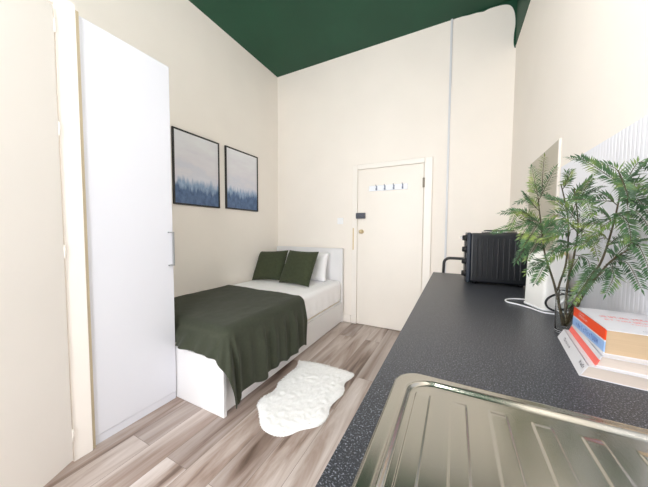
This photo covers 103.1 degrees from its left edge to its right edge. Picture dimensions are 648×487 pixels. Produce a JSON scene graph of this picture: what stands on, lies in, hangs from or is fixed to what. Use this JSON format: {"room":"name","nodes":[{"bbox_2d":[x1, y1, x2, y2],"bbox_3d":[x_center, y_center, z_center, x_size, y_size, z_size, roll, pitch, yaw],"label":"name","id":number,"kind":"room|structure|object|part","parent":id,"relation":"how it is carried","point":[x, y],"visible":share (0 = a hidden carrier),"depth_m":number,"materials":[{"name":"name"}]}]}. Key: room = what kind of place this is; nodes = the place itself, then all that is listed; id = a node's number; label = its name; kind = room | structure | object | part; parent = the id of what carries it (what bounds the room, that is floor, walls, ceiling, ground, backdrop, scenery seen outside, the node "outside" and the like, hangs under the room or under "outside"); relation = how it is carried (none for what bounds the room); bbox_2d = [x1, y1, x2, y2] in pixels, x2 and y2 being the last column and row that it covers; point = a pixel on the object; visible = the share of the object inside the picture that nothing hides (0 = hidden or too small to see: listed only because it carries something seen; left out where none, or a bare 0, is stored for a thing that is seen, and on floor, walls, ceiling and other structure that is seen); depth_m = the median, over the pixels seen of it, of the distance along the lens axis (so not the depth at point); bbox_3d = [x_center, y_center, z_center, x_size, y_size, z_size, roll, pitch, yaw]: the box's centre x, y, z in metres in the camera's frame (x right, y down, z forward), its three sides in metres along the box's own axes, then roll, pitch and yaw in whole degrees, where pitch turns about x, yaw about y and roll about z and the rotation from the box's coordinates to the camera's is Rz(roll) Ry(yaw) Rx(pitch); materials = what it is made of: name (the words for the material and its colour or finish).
{"room":"studio apartment","nodes":[
{"label":"studio apartment","id":0,"kind":"room"},
{"bbox_2d":[68,0,277,296],"bbox_3d":[-1.739,-0.653,2.132,0.120,3.578,4.506,2,3,27],"label":"wall","id":1,"kind":"structure","parent":0,"point":[219,92],"depth_m":2.89,"materials":[{"name":"paint"}]},
{"bbox_2d":[171,126,219,207],"bbox_3d":[-1.344,-0.772,2.743,0.022,0.745,0.553,2,3,27],"label":"framed print","id":2,"kind":"object","parent":1,"relation":"attached to","point":[195,158],"visible":1,"depth_m":2.71},
{"bbox_2d":[224,145,257,211],"bbox_3d":[-1.049,-0.804,3.320,0.022,0.746,0.560,2,3,27],"label":"framed print","id":3,"kind":"object","parent":1,"relation":"attached to","point":[241,168],"visible":1,"depth_m":3.29},
{"bbox_2d":[44,321,400,486],"bbox_3d":[-0.373,1.225,1.522,3.207,0.100,4.506,2,3,27],"label":"floor","id":4,"kind":"structure","parent":0,"point":[180,443],"depth_m":1.51,"materials":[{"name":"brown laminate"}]},
{"bbox_2d":[0,0,95,486],"bbox_3d":[-1.654,-0.023,1.109,0.990,2.420,0.871,2,3,27],"label":"door","id":5,"kind":"structure","parent":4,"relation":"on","point":[47,415],"depth_m":1.21,"materials":[{"name":"beige paint"}]},
{"bbox_3d":[-1.504,-0.018,1.024,0.020,2.420,0.855,2,3,27],"label":"frame","id":6,"kind":"part","parent":5,"relation":"part of","materials":[{"name":"beige paint"}]},
{"bbox_2d":[79,16,175,444],"bbox_3d":[-1.483,-0.041,1.787,0.674,2.392,0.490,2,3,27],"label":"wardrobe","id":7,"kind":"object","parent":4,"relation":"on","point":[126,107],"visible":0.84,"depth_m":1.60,"materials":[{"name":"white laminate"}]},
{"bbox_3d":[-1.093,0.038,1.843,0.026,0.243,0.034,2,3,27],"label":"handle","id":8,"kind":"part","parent":7,"relation":"part of","materials":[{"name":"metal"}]},
{"bbox_2d":[175,246,343,417],"bbox_3d":[-0.689,0.601,2.859,1.119,1.012,2.070,2,3,27],"label":"bed","id":9,"kind":"object","parent":4,"relation":"on","point":[200,381],"visible":0.38,"depth_m":1.89,"materials":[{"name":"white wood"}]},
{"bbox_3d":[-1.155,0.957,1.966,1.119,0.385,0.028,2,3,27],"label":"footboard","id":10,"kind":"part","parent":9,"relation":"part of","materials":[{"name":"white wood"}]},
{"bbox_2d":[174,285,306,408],"bbox_3d":[-0.883,0.797,2.366,1.202,0.523,1.135,2,3,27],"label":"throw blanket","id":11,"kind":"object","parent":9,"relation":"on","point":[248,332],"visible":0.86,"depth_m":2.02,"materials":[{"name":"green fabric"}]},
{"bbox_3d":[-0.448,0.992,2.184,0.020,0.256,0.996,2,3,27],"label":"drawer","id":12,"kind":"part","parent":9,"relation":"part of","materials":[{"name":"white wood"}]},
{"bbox_2d":[234,280,339,319],"bbox_3d":[-0.695,0.669,2.864,1.091,0.283,1.933,2,3,27],"label":"duvet","id":13,"kind":"object","parent":9,"relation":"on","point":[320,295],"visible":0.22,"depth_m":3.08,"materials":[{"name":"white fabric"}]},
{"bbox_2d":[252,250,287,279],"bbox_3d":[-0.738,0.296,3.526,0.502,0.414,0.256,1,3,23],"label":"cushion","id":14,"kind":"object","parent":13,"relation":"on","point":[270,264],"visible":0.98,"depth_m":3.46,"materials":[{"name":"green fabric"}]},
{"bbox_2d":[279,250,318,286],"bbox_3d":[-0.324,0.302,3.271,0.480,0.406,0.252,2,3,33],"label":"cushion","id":15,"kind":"object","parent":13,"relation":"on","point":[298,268],"visible":1,"depth_m":3.19,"materials":[{"name":"green fabric"}]},
{"bbox_2d":[287,251,328,281],"bbox_3d":[-0.259,0.308,3.597,0.702,0.375,0.202,2,3,30],"label":"pillow","id":16,"kind":"object","parent":13,"relation":"on","point":[319,271],"visible":0.3,"depth_m":3.43,"materials":[{"name":"white fabric"}]},
{"bbox_3d":[-0.234,0.559,3.765,1.105,1.012,0.040,2,3,27],"label":"headboard","id":17,"kind":"part","parent":9,"relation":"part of","materials":[{"name":"white wood"}]},
{"bbox_3d":[0.009,0.950,3.077,0.020,0.256,0.996,2,3,27],"label":"drawer","id":18,"kind":"part","parent":9,"relation":"part of","materials":[{"name":"white wood"}]},
{"bbox_2d":[256,360,353,436],"bbox_3d":[-0.162,1.138,1.988,0.589,0.027,0.895,2,3,27],"label":"sheepskin rug","id":19,"kind":"object","parent":4,"relation":"on","point":[303,399],"visible":1,"depth_m":1.89,"materials":[{"name":"white fur"}]},
{"bbox_2d":[442,257,463,272],"bbox_3d":[1.345,0.632,2.349,0.548,1.020,0.450,2,3,27],"label":"rail","id":20,"kind":"object","parent":4,"relation":"on","point":[446,258],"visible":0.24,"depth_m":2.34,"materials":[{"name":"black metal"}]},
{"bbox_3d":[0.460,0.793,0.601,0.662,0.862,3.340,2,3,27],"label":"base cabinet","id":21,"kind":"object","parent":4,"relation":"on","visible":0},
{"bbox_2d":[315,272,647,486],"bbox_3d":[0.469,0.344,0.576,0.655,0.038,3.362,2,3,27],"label":"countertop","id":22,"kind":"structure","parent":21,"relation":"on","point":[457,330],"depth_m":0.69,"materials":[{"name":"black laminate"}]},
{"bbox_2d":[460,230,529,286],"bbox_3d":[1.171,0.085,1.822,0.374,0.362,0.377,2,3,27],"label":"oven","id":23,"kind":"object","parent":22,"relation":"on","point":[488,258],"visible":0.86,"depth_m":1.66,"materials":[{"name":"black metal"}]},
{"bbox_3d":[0.961,0.202,1.773,0.028,0.048,0.048,2,3,27],"label":"knob","id":24,"kind":"part","parent":23,"relation":"part of","materials":[{"name":"black plastic"}]},
{"bbox_3d":[0.962,0.038,1.765,0.028,0.048,0.048,2,3,27],"label":"knob","id":25,"kind":"part","parent":23,"relation":"part of","materials":[{"name":"black plastic"}]},
{"bbox_3d":[1.053,0.084,1.926,0.008,0.286,0.268,2,3,27],"label":"door","id":26,"kind":"part","parent":23,"relation":"part of","materials":[{"name":"black plastic"}]},
{"bbox_3d":[1.051,0.086,1.886,0.024,0.334,0.373,2,3,27],"label":"panel","id":27,"kind":"part","parent":23,"relation":"part of","materials":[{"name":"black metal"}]},
{"bbox_2d":[351,373,647,486],"bbox_3d":[0.168,0.420,0.043,0.518,0.157,1.115,2,3,27],"label":"sink","id":28,"kind":"object","parent":22,"relation":"in","point":[429,431],"visible":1,"depth_m":0.42,"materials":[{"name":"silver metal"}]},
{"bbox_2d":[505,298,554,314],"bbox_3d":[0.981,0.291,1.218,0.187,0.007,0.265,1,3,18],"label":"cable","id":29,"kind":"object","parent":22,"relation":"on","point":[508,298],"visible":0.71,"depth_m":1.22,"materials":[{"name":"white plastic"}]},
{"bbox_2d":[524,251,579,311],"bbox_3d":[1.025,0.167,1.170,0.136,0.262,0.182,1,3,7],"label":"appliance","id":30,"kind":"object","parent":22,"relation":"on","point":[541,296],"visible":0.49,"depth_m":1.13,"materials":[{"name":"white plastic"}]},
{"bbox_3d":[1.015,0.252,1.101,0.136,0.088,0.029,1,3,6],"label":"power cord","id":31,"kind":"part","parent":30,"relation":"part of","materials":[{"name":"black plastic"}]},
{"bbox_2d":[554,288,577,332],"bbox_3d":[0.839,0.234,0.895,0.059,0.152,0.059,2,3,27],"label":"glass vase","id":32,"kind":"object","parent":22,"relation":"on","point":[563,319],"visible":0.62,"depth_m":0.88,"materials":[{"name":"clear glass"}]},
{"bbox_2d":[489,153,647,316],"bbox_3d":[0.792,-0.001,0.806,0.267,0.593,0.491,0,3,3],"label":"fern","id":33,"kind":"object","parent":32,"relation":"in","point":[631,196],"visible":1,"depth_m":0.80,"materials":[{"name":"green plant"}]},
{"bbox_3d":[0.814,0.060,0.923,0.011,0.453,0.095,-1,3,-30],"label":"stem","id":34,"kind":"part","parent":33,"relation":"part of","materials":[{"name":"green plant"}]},
{"bbox_3d":[0.860,0.036,0.923,0.030,0.508,0.079,2,4,37],"label":"stem","id":35,"kind":"part","parent":33,"relation":"part of","materials":[{"name":"green plant"}]},
{"bbox_3d":[0.851,0.050,0.883,0.027,0.477,0.008,2,3,27],"label":"stem","id":36,"kind":"part","parent":33,"relation":"part of","materials":[{"name":"green plant"}]},
{"bbox_3d":[0.857,0.068,0.815,0.040,0.448,0.148,0,3,-3],"label":"stem","id":37,"kind":"part","parent":33,"relation":"part of","materials":[{"name":"green plant"}]},
{"bbox_3d":[0.828,0.151,0.789,0.013,0.280,0.195,1,3,7],"label":"stem","id":38,"kind":"part","parent":33,"relation":"part of","materials":[{"name":"green plant"}]},
{"bbox_2d":[558,329,647,390],"bbox_3d":[0.775,0.305,0.692,0.180,0.029,0.280,2,3,34],"label":"book","id":39,"kind":"object","parent":22,"relation":"on","point":[580,360],"visible":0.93,"depth_m":0.62,"materials":[{"name":"paper"}]},
{"bbox_2d":[569,326,647,375],"bbox_3d":[0.792,0.278,0.685,0.160,0.026,0.268,2,3,34],"label":"book","id":40,"kind":"object","parent":39,"relation":"on","point":[640,367],"visible":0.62,"depth_m":0.61,"materials":[{"name":"white paper"}]},
{"bbox_2d":[572,307,647,360],"bbox_3d":[0.795,0.234,0.678,0.153,0.061,0.216,2,3,30],"label":"book","id":41,"kind":"object","parent":40,"relation":"on","point":[622,334],"visible":1,"depth_m":0.64,"materials":[{"name":"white paper"}]},
{"bbox_2d":[189,0,509,76],"bbox_3d":[-0.355,-2.449,1.341,3.207,0.100,4.506,2,3,27],"label":"ceiling","id":42,"kind":"structure","parent":0,"point":[285,36],"depth_m":2.88,"materials":[{"name":"green paint"}]},
{"bbox_2d":[278,5,515,329],"bbox_3d":[0.633,-0.703,3.382,2.967,3.578,0.120,2,3,27],"label":"wall","id":43,"kind":"structure","parent":0,"point":[386,101],"depth_m":3.08,"materials":[{"name":"paint"}]},
{"bbox_2d":[337,218,342,223],"bbox_3d":[0.224,-0.309,3.534,0.086,0.086,0.015,2,3,27],"label":"light switch","id":44,"kind":"object","parent":43,"relation":"attached to","point":[339,220],"visible":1,"depth_m":3.53,"materials":[{"name":"white plastic"}]},
{"bbox_2d":[343,314,350,321],"bbox_3d":[-0.181,1.014,3.801,1.229,0.100,0.018,2,3,27],"label":"baseboard","id":45,"kind":"structure","parent":43,"relation":"attached to","point":[347,318],"depth_m":3.54,"materials":[{"name":"beige paint"}]},
{"bbox_2d":[351,156,432,323],"bbox_3d":[0.816,0.039,3.239,0.980,2.113,0.030,2,3,27],"label":"door frame","id":46,"kind":"structure","parent":43,"relation":"in","point":[428,173],"depth_m":3.06,"materials":[{"name":"beige paint"}]},
{"bbox_2d":[352,163,424,330],"bbox_3d":[0.772,0.069,3.232,0.888,2.037,0.083,2,3,27],"label":"door","id":47,"kind":"structure","parent":46,"relation":"attached to","point":[390,222],"depth_m":3.23,"materials":[{"name":"paint"}]},
{"bbox_2d":[369,183,407,191],"bbox_3d":[0.783,-0.698,3.181,0.476,0.074,0.058,2,3,27],"label":"hook rack","id":48,"kind":"object","parent":47,"relation":"attached to","point":[393,186],"visible":1,"depth_m":3.18,"materials":[{"name":"metal"}]},
{"bbox_2d":[444,19,452,272],"bbox_3d":[1.398,-0.726,2.913,0.022,3.478,0.018,2,3,27],"label":"conduit","id":49,"kind":"object","parent":43,"relation":"attached to","point":[451,34],"visible":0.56,"depth_m":2.88,"materials":[{"name":"grey plastic"}]},
{"bbox_2d":[465,0,516,47],"bbox_3d":[1.712,-2.215,2.691,0.488,0.478,0.003,2,3,27],"label":"trim","id":50,"kind":"structure","parent":43,"relation":"attached to","point":[513,3],"depth_m":2.59,"materials":[{"name":"paint"}]},
{"bbox_2d":[509,0,647,232],"bbox_3d":[1.010,-0.571,0.731,0.120,3.578,4.506,2,3,27],"label":"wall","id":51,"kind":"structure","parent":0,"point":[581,66],"depth_m":1.24,"materials":[{"name":"paint"}]},
{"bbox_2d":[516,0,530,43],"bbox_3d":[0.962,-2.135,0.682,0.006,0.448,4.266,2,3,27],"label":"trim","id":52,"kind":"structure","parent":51,"relation":"attached to","point":[522,5],"depth_m":2.41,"materials":[{"name":"paint"}]},
{"bbox_2d":[527,138,561,253],"bbox_3d":[1.403,-0.151,1.671,0.012,0.852,0.618,2,3,27],"label":"backsplash","id":53,"kind":"structure","parent":51,"relation":"attached to","point":[553,154],"depth_m":1.53,"materials":[{"name":"beige paint"}]},
{"bbox_2d":[557,115,647,315],"bbox_3d":[0.630,-0.001,0.156,0.005,0.691,2.750,2,3,27],"label":"panel","id":54,"kind":"object","parent":51,"relation":"attached to","point":[631,142],"visible":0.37,"depth_m":0.90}
]}

